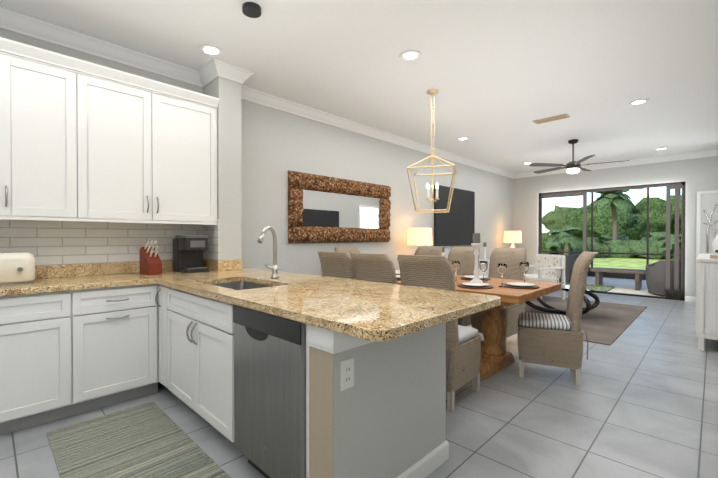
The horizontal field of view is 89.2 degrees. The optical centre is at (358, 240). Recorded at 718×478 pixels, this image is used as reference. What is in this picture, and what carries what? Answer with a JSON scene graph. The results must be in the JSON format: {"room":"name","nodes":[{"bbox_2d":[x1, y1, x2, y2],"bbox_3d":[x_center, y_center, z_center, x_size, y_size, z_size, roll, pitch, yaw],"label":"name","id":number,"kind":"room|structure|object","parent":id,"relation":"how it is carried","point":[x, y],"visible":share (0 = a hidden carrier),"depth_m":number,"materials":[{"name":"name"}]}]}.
{"room":"open-plan kitchen","nodes":[
{"label":"open-plan kitchen","id":0,"kind":"room"},
{"bbox_2d":[203,77,241,259],"bbox_3d":[-1.365,-0.225,3.629,0.360,2.850,0.226,0,1,44],"label":"column","id":1,"kind":"structure","parent":0,"point":[227,92],"depth_m":3.49,"materials":[{"name":"grey paint"}]},
{"bbox_2d":[196,58,223,86],"bbox_3d":[-1.411,-1.592,3.444,0.358,0.112,0.088,0,1,44],"label":"crown molding","id":2,"kind":"structure","parent":1,"relation":"attached to","point":[202,77],"depth_m":3.43,"materials":[{"name":"white"}]},
{"bbox_2d":[224,62,253,90],"bbox_3d":[-1.168,-1.593,3.499,0.088,0.112,0.298,0,1,44],"label":"crown molding","id":3,"kind":"structure","parent":1,"relation":"attached to","point":[231,72],"depth_m":3.49,"materials":[{"name":"white"}]},
{"bbox_2d":[0,28,512,275],"bbox_3d":[-0.113,-0.237,5.275,0.150,2.850,11.800,0,1,44],"label":"wall","id":4,"kind":"structure","parent":0,"point":[276,145],"depth_m":4.76,"materials":[{"name":"grey paint"}]},
{"bbox_2d":[0,7,203,87],"bbox_3d":[-2.793,-1.584,2.351,0.088,0.112,3.584,0,1,44],"label":"crown molding","id":5,"kind":"structure","parent":4,"relation":"attached to","point":[12,21],"depth_m":2.97,"materials":[{"name":"white"}]},
{"bbox_2d":[0,219,218,265],"bbox_3d":[-2.556,0.002,2.410,0.360,0.385,3.184,0,1,44],"label":"tile backsplash","id":6,"kind":"structure","parent":4,"relation":"attached to","point":[55,242],"depth_m":3.01,"materials":[{"name":"white tile"}]},
{"bbox_2d":[0,37,219,224],"bbox_3d":[-2.548,-0.728,2.396,0.376,1.180,3.182,0,1,44],"label":"upper cabinet","id":7,"kind":"object","parent":4,"relation":"attached to","point":[83,141],"visible":1,"depth_m":2.78,"materials":[{"name":"white wood"}]},
{"bbox_2d":[288,170,390,242],"bbox_3d":[-0.165,-0.410,5.046,0.085,0.880,1.900,0,1,44],"label":"mirror","id":8,"kind":"object","parent":4,"relation":"attached to","point":[324,209],"visible":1,"depth_m":4.91,"materials":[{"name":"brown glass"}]},
{"bbox_2d":[241,87,515,178],"bbox_3d":[1.304,-1.615,6.545,0.088,0.112,7.690,0,1,44],"label":"crown molding","id":9,"kind":"structure","parent":4,"relation":"attached to","point":[255,96],"depth_m":5.09,"materials":[{"name":"white"}]},
{"bbox_2d":[434,185,474,245],"bbox_3d":[1.917,-0.461,7.205,0.048,1.130,1.500,0,1,44],"label":"television","id":10,"kind":"object","parent":4,"relation":"attached to","point":[455,226],"visible":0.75,"depth_m":7.12,"materials":[{"name":"black plastic"}]},
{"bbox_2d":[0,276,717,477],"bbox_3d":[2.752,1.238,5.249,12.000,0.100,15.750,0,1,44],"label":"floor","id":11,"kind":"structure","parent":0,"point":[641,401],"depth_m":2.48,"materials":[{"name":"grey tile"}]},
{"bbox_2d":[47,401,230,477],"bbox_3d":[-1.171,1.209,1.934,1.620,0.008,0.605,0,1,44],"label":"kitchen rug","id":12,"kind":"object","parent":11,"relation":"on","point":[151,439],"visible":0.9,"depth_m":2.09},
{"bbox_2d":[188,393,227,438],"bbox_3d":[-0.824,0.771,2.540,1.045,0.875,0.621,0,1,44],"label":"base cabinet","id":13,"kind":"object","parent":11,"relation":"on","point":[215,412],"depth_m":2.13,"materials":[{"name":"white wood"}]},
{"bbox_2d":[233,305,305,477],"bbox_3d":[-0.246,0.778,1.954,0.596,0.868,0.610,0,1,44],"label":"dishwasher","id":14,"kind":"object","parent":13,"relation":"in","point":[270,347],"depth_m":1.70,"materials":[{"name":"silver metal"}]},
{"bbox_2d":[317,251,354,278],"bbox_3d":[-0.062,0.652,3.452,0.444,1.100,0.627,0,1,44],"label":"dining chair","id":15,"kind":"object","parent":11,"relation":"on","point":[337,264],"visible":0.25,"depth_m":3.23,"materials":[{"name":"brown wicker"}]},
{"bbox_2d":[334,247,359,253],"bbox_3d":[0.001,0.642,4.709,0.627,1.100,0.444,0,1,44],"label":"dining chair","id":16,"kind":"object","parent":11,"relation":"on","point":[349,250],"visible":0.04,"depth_m":4.89,"materials":[{"name":"grey wicker"}]},
{"bbox_2d":[350,253,396,283],"bbox_3d":[0.252,0.654,3.118,0.627,1.100,0.444,0,1,-44],"label":"dining chair","id":17,"kind":"object","parent":11,"relation":"on","point":[375,267],"visible":0.15,"depth_m":2.89,"materials":[{"name":"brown wicker"}]},
{"bbox_2d":[304,321,448,477],"bbox_3d":[0.133,0.777,1.776,0.190,0.874,0.866,0,1,44],"label":"end wall","id":18,"kind":"structure","parent":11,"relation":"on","point":[379,411],"depth_m":1.63,"materials":[{"name":"grey paint"}]},
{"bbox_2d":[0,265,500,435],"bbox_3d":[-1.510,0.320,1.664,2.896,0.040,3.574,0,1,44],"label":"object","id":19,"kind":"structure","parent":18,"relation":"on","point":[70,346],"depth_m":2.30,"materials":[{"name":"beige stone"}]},
{"bbox_2d":[0,252,34,284],"bbox_3d":[-2.383,0.188,2.443,0.224,0.210,0.310,0,1,44],"label":"toaster","id":20,"kind":"object","parent":19,"relation":"on","point":[17,267],"visible":1,"depth_m":2.42,"materials":[{"name":"beige metal"}]},
{"bbox_2d":[139,240,161,274],"bbox_3d":[-1.773,0.140,3.101,0.179,0.296,0.110,0,1,36],"label":"knife block","id":21,"kind":"object","parent":19,"relation":"on","point":[150,262],"visible":1,"depth_m":3.07,"materials":[{"name":"red wood"}]},
{"bbox_2d":[173,235,208,272],"bbox_3d":[-1.550,0.120,3.362,0.330,0.333,0.230,0,1,44],"label":"coffee maker","id":22,"kind":"object","parent":19,"relation":"on","point":[188,253],"visible":1,"depth_m":3.30,"materials":[{"name":"black plastic"}]},
{"bbox_2d":[212,281,263,288],"bbox_3d":[-0.827,0.415,2.553,0.708,0.187,0.408,0,1,44],"label":"sink","id":23,"kind":"object","parent":19,"relation":"in","point":[235,284],"depth_m":2.86,"materials":[{"name":"silver metal"}]},
{"bbox_2d":[257,225,279,276],"bbox_3d":[-0.696,0.090,2.727,0.183,0.402,0.225,0,1,44],"label":"faucet","id":24,"kind":"object","parent":19,"relation":"on","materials":[{"name":"silver metal"}]},
{"bbox_2d":[414,246,441,255],"bbox_3d":[0.857,0.639,5.108,0.444,1.100,0.627,0,1,44],"label":"dining chair","id":25,"kind":"object","parent":11,"relation":"on","point":[429,250],"visible":0.12,"depth_m":5.26,"materials":[{"name":"grey wicker"}]},
{"bbox_2d":[398,254,480,411],"bbox_3d":[0.613,0.656,2.821,0.444,1.100,0.627,0,1,41],"label":"dining chair","id":26,"kind":"object","parent":11,"relation":"on","point":[463,349],"visible":0.44,"depth_m":2.61,"materials":[{"name":"grey wicker"}]},
{"bbox_2d":[448,247,479,325],"bbox_3d":[1.270,0.642,4.733,0.444,1.100,0.627,0,1,42],"label":"dining chair","id":27,"kind":"object","parent":11,"relation":"on","point":[465,256],"visible":0.19,"depth_m":4.84,"materials":[{"name":"grey wicker"}]},
{"bbox_2d":[397,275,561,378],"bbox_3d":[0.920,0.807,3.785,1.860,0.785,1.080,0,1,44],"label":"dining table","id":28,"kind":"object","parent":11,"relation":"on","point":[495,357],"visible":0.4,"depth_m":3.35,"materials":[{"name":"brown wood"}]},
{"bbox_2d":[395,233,539,288],"bbox_3d":[0.895,0.170,3.805,1.860,0.486,0.870,0,1,44],"label":"tableware","id":29,"kind":"object","parent":28,"relation":"on","point":[476,280],"visible":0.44,"depth_m":3.46,"materials":[{"name":"white"}]},
{"bbox_2d":[479,260,489,277],"bbox_3d":[2.085,0.800,7.051,0.511,0.750,2.040,0,1,44],"label":"media console","id":30,"kind":"object","parent":11,"relation":"on","point":[486,273],"depth_m":7.20,"materials":[{"name":"white paint"}]},
{"bbox_2d":[442,242,486,259],"bbox_3d":[2.069,0.236,7.062,0.100,0.376,1.760,0,1,44],"label":"figurine","id":31,"kind":"object","parent":30,"relation":"on","point":[484,247],"visible":0.67,"depth_m":7.63,"materials":[{"name":"white ceramic"}]},
{"bbox_2d":[471,248,526,349],"bbox_3d":[1.675,0.645,4.309,0.627,1.100,0.444,0,1,-43],"label":"dining chair","id":32,"kind":"object","parent":11,"relation":"on","point":[512,258],"visible":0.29,"depth_m":4.29,"materials":[{"name":"grey wicker"}]},
{"bbox_2d":[518,252,597,385],"bbox_3d":[1.768,0.653,3.265,0.627,1.100,0.444,0,0,24],"label":"dining chair","id":33,"kind":"object","parent":11,"relation":"on","point":[555,340],"visible":1,"depth_m":3.10,"materials":[{"name":"grey wicker"}]},
{"bbox_2d":[559,253,580,282],"bbox_3d":[5.827,0.757,10.455,0.860,0.750,2.020,0,1,44],"label":"armchair","id":34,"kind":"object","parent":11,"relation":"on","point":[570,259],"visible":0.27,"depth_m":9.59,"materials":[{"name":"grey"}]},
{"bbox_2d":[525,296,646,345],"bbox_3d":[3.152,1.177,6.081,2.290,0.012,3.200,0,1,44],"label":"living room rug","id":35,"kind":"object","parent":11,"relation":"on","point":[605,323],"visible":0.36,"depth_m":5.54,"materials":[{"name":"brown carpet"}]},
{"bbox_2d":[525,254,564,299],"bbox_3d":[3.629,0.725,7.360,0.640,0.870,0.720,0,0,-18],"label":"armchair","id":36,"kind":"object","parent":35,"relation":"on","point":[548,267],"visible":0.5,"depth_m":7.19,"materials":[{"name":"white fabric"}]},
{"bbox_2d":[525,280,614,314],"bbox_3d":[3.223,0.941,5.801,1.320,0.461,0.800,0,1,44],"label":"coffee table","id":37,"kind":"object","parent":35,"relation":"on","point":[590,289],"visible":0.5,"depth_m":5.69,"materials":[{"name":"black metal"}]},
{"bbox_2d":[542,188,680,266],"bbox_3d":[8.237,-0.306,10.854,12.000,2.932,0.050,0,1,44],"label":"cage","id":38,"kind":"object","parent":11,"relation":"on","point":[647,254],"visible":0.17,"depth_m":10.96,"materials":[{"name":"brown metal"}]},
{"bbox_2d":[587,267,645,279],"bbox_3d":[8.211,1.013,10.838,12.000,0.291,0.018,0,1,44],"label":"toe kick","id":39,"kind":"object","parent":11,"relation":"on","point":[615,275],"visible":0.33,"depth_m":11.14,"materials":[{"name":"brown metal"}]},
{"bbox_2d":[590,267,645,289],"bbox_3d":[6.403,0.942,8.985,1.100,0.461,0.560,0,1,44],"label":"patio table","id":40,"kind":"object","parent":11,"relation":"on","point":[598,271],"visible":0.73,"depth_m":8.85,"materials":[{"name":"brown wood"}]},
{"bbox_2d":[646,260,680,295],"bbox_3d":[6.649,0.801,7.835,0.755,0.760,0.726,0,1,44],"label":"patio chair","id":41,"kind":"object","parent":11,"relation":"on","point":[656,278],"visible":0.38,"depth_m":7.67,"materials":[{"name":"wicker"}]},
{"bbox_2d":[695,254,717,350],"bbox_3d":[4.436,0.694,4.446,0.460,1.000,1.740,0,1,44],"label":"buffet","id":42,"kind":"object","parent":11,"relation":"on","point":[706,291],"visible":1,"depth_m":3.92,"materials":[{"name":"white paint"}]},
{"bbox_2d":[710,234,717,258],"bbox_3d":[4.318,0.029,4.282,0.260,0.330,1.148,0,1,44],"label":"decor","id":43,"kind":"object","parent":42,"relation":"on","point":[715,248],"visible":0.98,"depth_m":4.61,"materials":[{"name":"beige ceramic"}]},
{"bbox_3d":[0.980,0.834,5.865,0.480,0.700,0.480,0,1,44],"label":"side table","id":44,"kind":"object","parent":11,"relation":"on","visible":0},
{"bbox_2d":[407,228,431,245],"bbox_3d":[0.980,0.143,5.860,0.400,0.680,0.400,0,1,44],"label":"table lamp","id":45,"kind":"object","parent":44,"relation":"on","point":[419,236],"visible":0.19,"depth_m":5.69,"materials":[{"name":"beige fabric"}]},
{"bbox_3d":[3.614,0.814,8.562,0.480,0.700,0.480,0,1,44],"label":"side table","id":46,"kind":"object","parent":11,"relation":"on","visible":0},
{"bbox_2d":[504,231,521,247],"bbox_3d":[3.614,0.123,8.557,0.400,0.680,0.400,0,1,44],"label":"table lamp","id":47,"kind":"object","parent":46,"relation":"on","point":[512,237],"visible":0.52,"depth_m":8.40,"materials":[{"name":"beige fabric"}]},
{"bbox_2d":[0,0,717,173],"bbox_3d":[1.372,-1.726,3.815,4.300,0.150,11.800,0,1,44],"label":"ceiling","id":48,"kind":"structure","parent":0,"point":[501,76],"depth_m":3.33,"materials":[{"name":"white paint"}]},
{"bbox_2d":[199,44,222,56],"bbox_3d":[-1.273,-1.640,3.138,0.205,0.011,0.193,0,1,44],"label":"recessed light","id":49,"kind":"object","parent":48,"relation":"in","point":[216,51],"depth_m":3.14,"materials":[{"name":"white plastic"}]},
{"bbox_2d":[242,2,260,17],"bbox_3d":[-0.749,-1.624,2.541,0.172,0.034,0.153,0,1,44],"label":"ceiling speaker","id":50,"kind":"object","parent":48,"relation":"in","point":[251,9],"depth_m":2.54,"materials":[{"name":"black plastic"}]},
{"bbox_2d":[400,50,421,61],"bbox_3d":[0.457,-1.641,3.229,0.197,0.011,0.205,0,1,44],"label":"recessed light","id":51,"kind":"object","parent":48,"relation":"in","point":[410,55],"depth_m":3.23,"materials":[{"name":"white plastic"}]},
{"bbox_2d":[407,89,456,212],"bbox_3d":[0.818,-0.984,4.040,0.505,1.337,0.505,0,0,16],"label":"pendant lantern","id":52,"kind":"object","parent":48,"relation":"hanging from","point":[434,92],"visible":1,"depth_m":4.02,"materials":[{"name":"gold metal"}]},
{"bbox_2d":[457,137,468,140],"bbox_3d":[1.694,-1.660,5.918,0.194,0.011,0.210,0,1,44],"label":"recessed light","id":53,"kind":"object","parent":48,"relation":"in","point":[460,138],"depth_m":5.93,"materials":[{"name":"white plastic"}]},
{"bbox_2d":[533,114,569,123],"bbox_3d":[2.570,-1.641,4.874,0.423,0.034,0.204,0,1,44],"label":"ceiling vent","id":54,"kind":"object","parent":48,"relation":"in","point":[563,116],"depth_m":4.95,"materials":[{"name":"beige metal"}]},
{"bbox_2d":[529,139,628,173],"bbox_3d":[3.618,-1.393,6.096,1.447,0.550,1.417,0,1,44],"label":"ceiling fan","id":55,"kind":"object","parent":48,"relation":"hanging from","point":[572,167],"visible":1,"depth_m":6.03,"materials":[{"name":"brown metal"}]},
{"bbox_2d":[629,99,648,105],"bbox_3d":[3.327,-1.649,4.324,0.185,0.011,0.216,0,1,44],"label":"recessed light","id":56,"kind":"object","parent":48,"relation":"in","point":[640,101],"depth_m":4.33,"materials":[{"name":"white plastic"}]},
{"bbox_2d":[699,143,717,146],"bbox_3d":[5.974,-1.651,6.220,0.223,0.034,0.197,0,1,44],"label":"ceiling vent","id":57,"kind":"object","parent":48,"relation":"in","point":[710,144],"depth_m":6.31,"materials":[{"name":"beige"}]},
{"bbox_2d":[513,156,717,296],"bbox_3d":[5.442,-0.257,7.993,4.000,2.850,0.150,0,1,44],"label":"wall","id":58,"kind":"structure","parent":0,"point":[698,174],"depth_m":7.68,"materials":[{"name":"grey paint"}]},
{"bbox_2d":[538,181,685,300],"bbox_3d":[5.402,0.008,8.033,2.690,2.320,0.090,0,1,44],"label":"sliding door","id":59,"kind":"structure","parent":58,"relation":"attached to","point":[676,186],"depth_m":7.25,"materials":[{"name":"brown metal"}]},
{"bbox_2d":[516,149,717,177],"bbox_3d":[5.355,-1.625,7.901,3.810,0.112,0.088,0,1,44],"label":"crown molding","id":60,"kind":"structure","parent":58,"relation":"attached to","point":[710,153],"depth_m":7.50,"materials":[{"name":"white"}]},
{"bbox_2d":[685,296,695,301],"bbox_3d":[6.547,1.127,6.809,0.670,0.100,0.013,0,1,44],"label":"baseboard","id":61,"kind":"structure","parent":58,"relation":"attached to","point":[690,298],"depth_m":6.97,"materials":[{"name":"white wood"}]},
{"bbox_2d":[696,190,717,257],"bbox_3d":[6.547,-0.023,6.772,0.390,1.800,0.050,0,1,44],"label":"framed picture","id":62,"kind":"object","parent":58,"relation":"attached to","point":[707,220],"visible":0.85,"depth_m":6.81,"materials":[{"name":"white"}]},
{"bbox_3d":[6.455,-1.609,9.020,12.000,0.140,2.750,0,1,44],"label":"roof","id":63,"kind":"structure","parent":58,"relation":"attached to","visible":0},
{"bbox_2d":[589,188,643,192],"bbox_3d":[6.572,-1.391,9.366,1.179,0.300,1.134,0,1,44],"label":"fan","id":64,"kind":"object","parent":63,"relation":"hanging from","point":[616,190],"visible":0.33,"depth_m":9.28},
{"label":"outside","id":65,"kind":"structure","parent":0,"visible":0},
{"bbox_2d":[589,257,673,269],"bbox_3d":[28.665,1.065,31.065,85.000,0.070,57.400,0,1,44],"label":"ground","id":66,"kind":"structure","parent":65,"point":[629,263],"depth_m":18.47,"materials":[{"name":"green plant"}]},
{"bbox_2d":[542,189,681,260],"bbox_3d":[24.743,-3.774,26.656,62.528,11.391,25.531,0,1,44],"label":"vegetation","id":67,"kind":"object","parent":66,"relation":"on","point":[620,222],"visible":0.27,"depth_m":25.56,"materials":[{"name":"green plant"}]}
]}

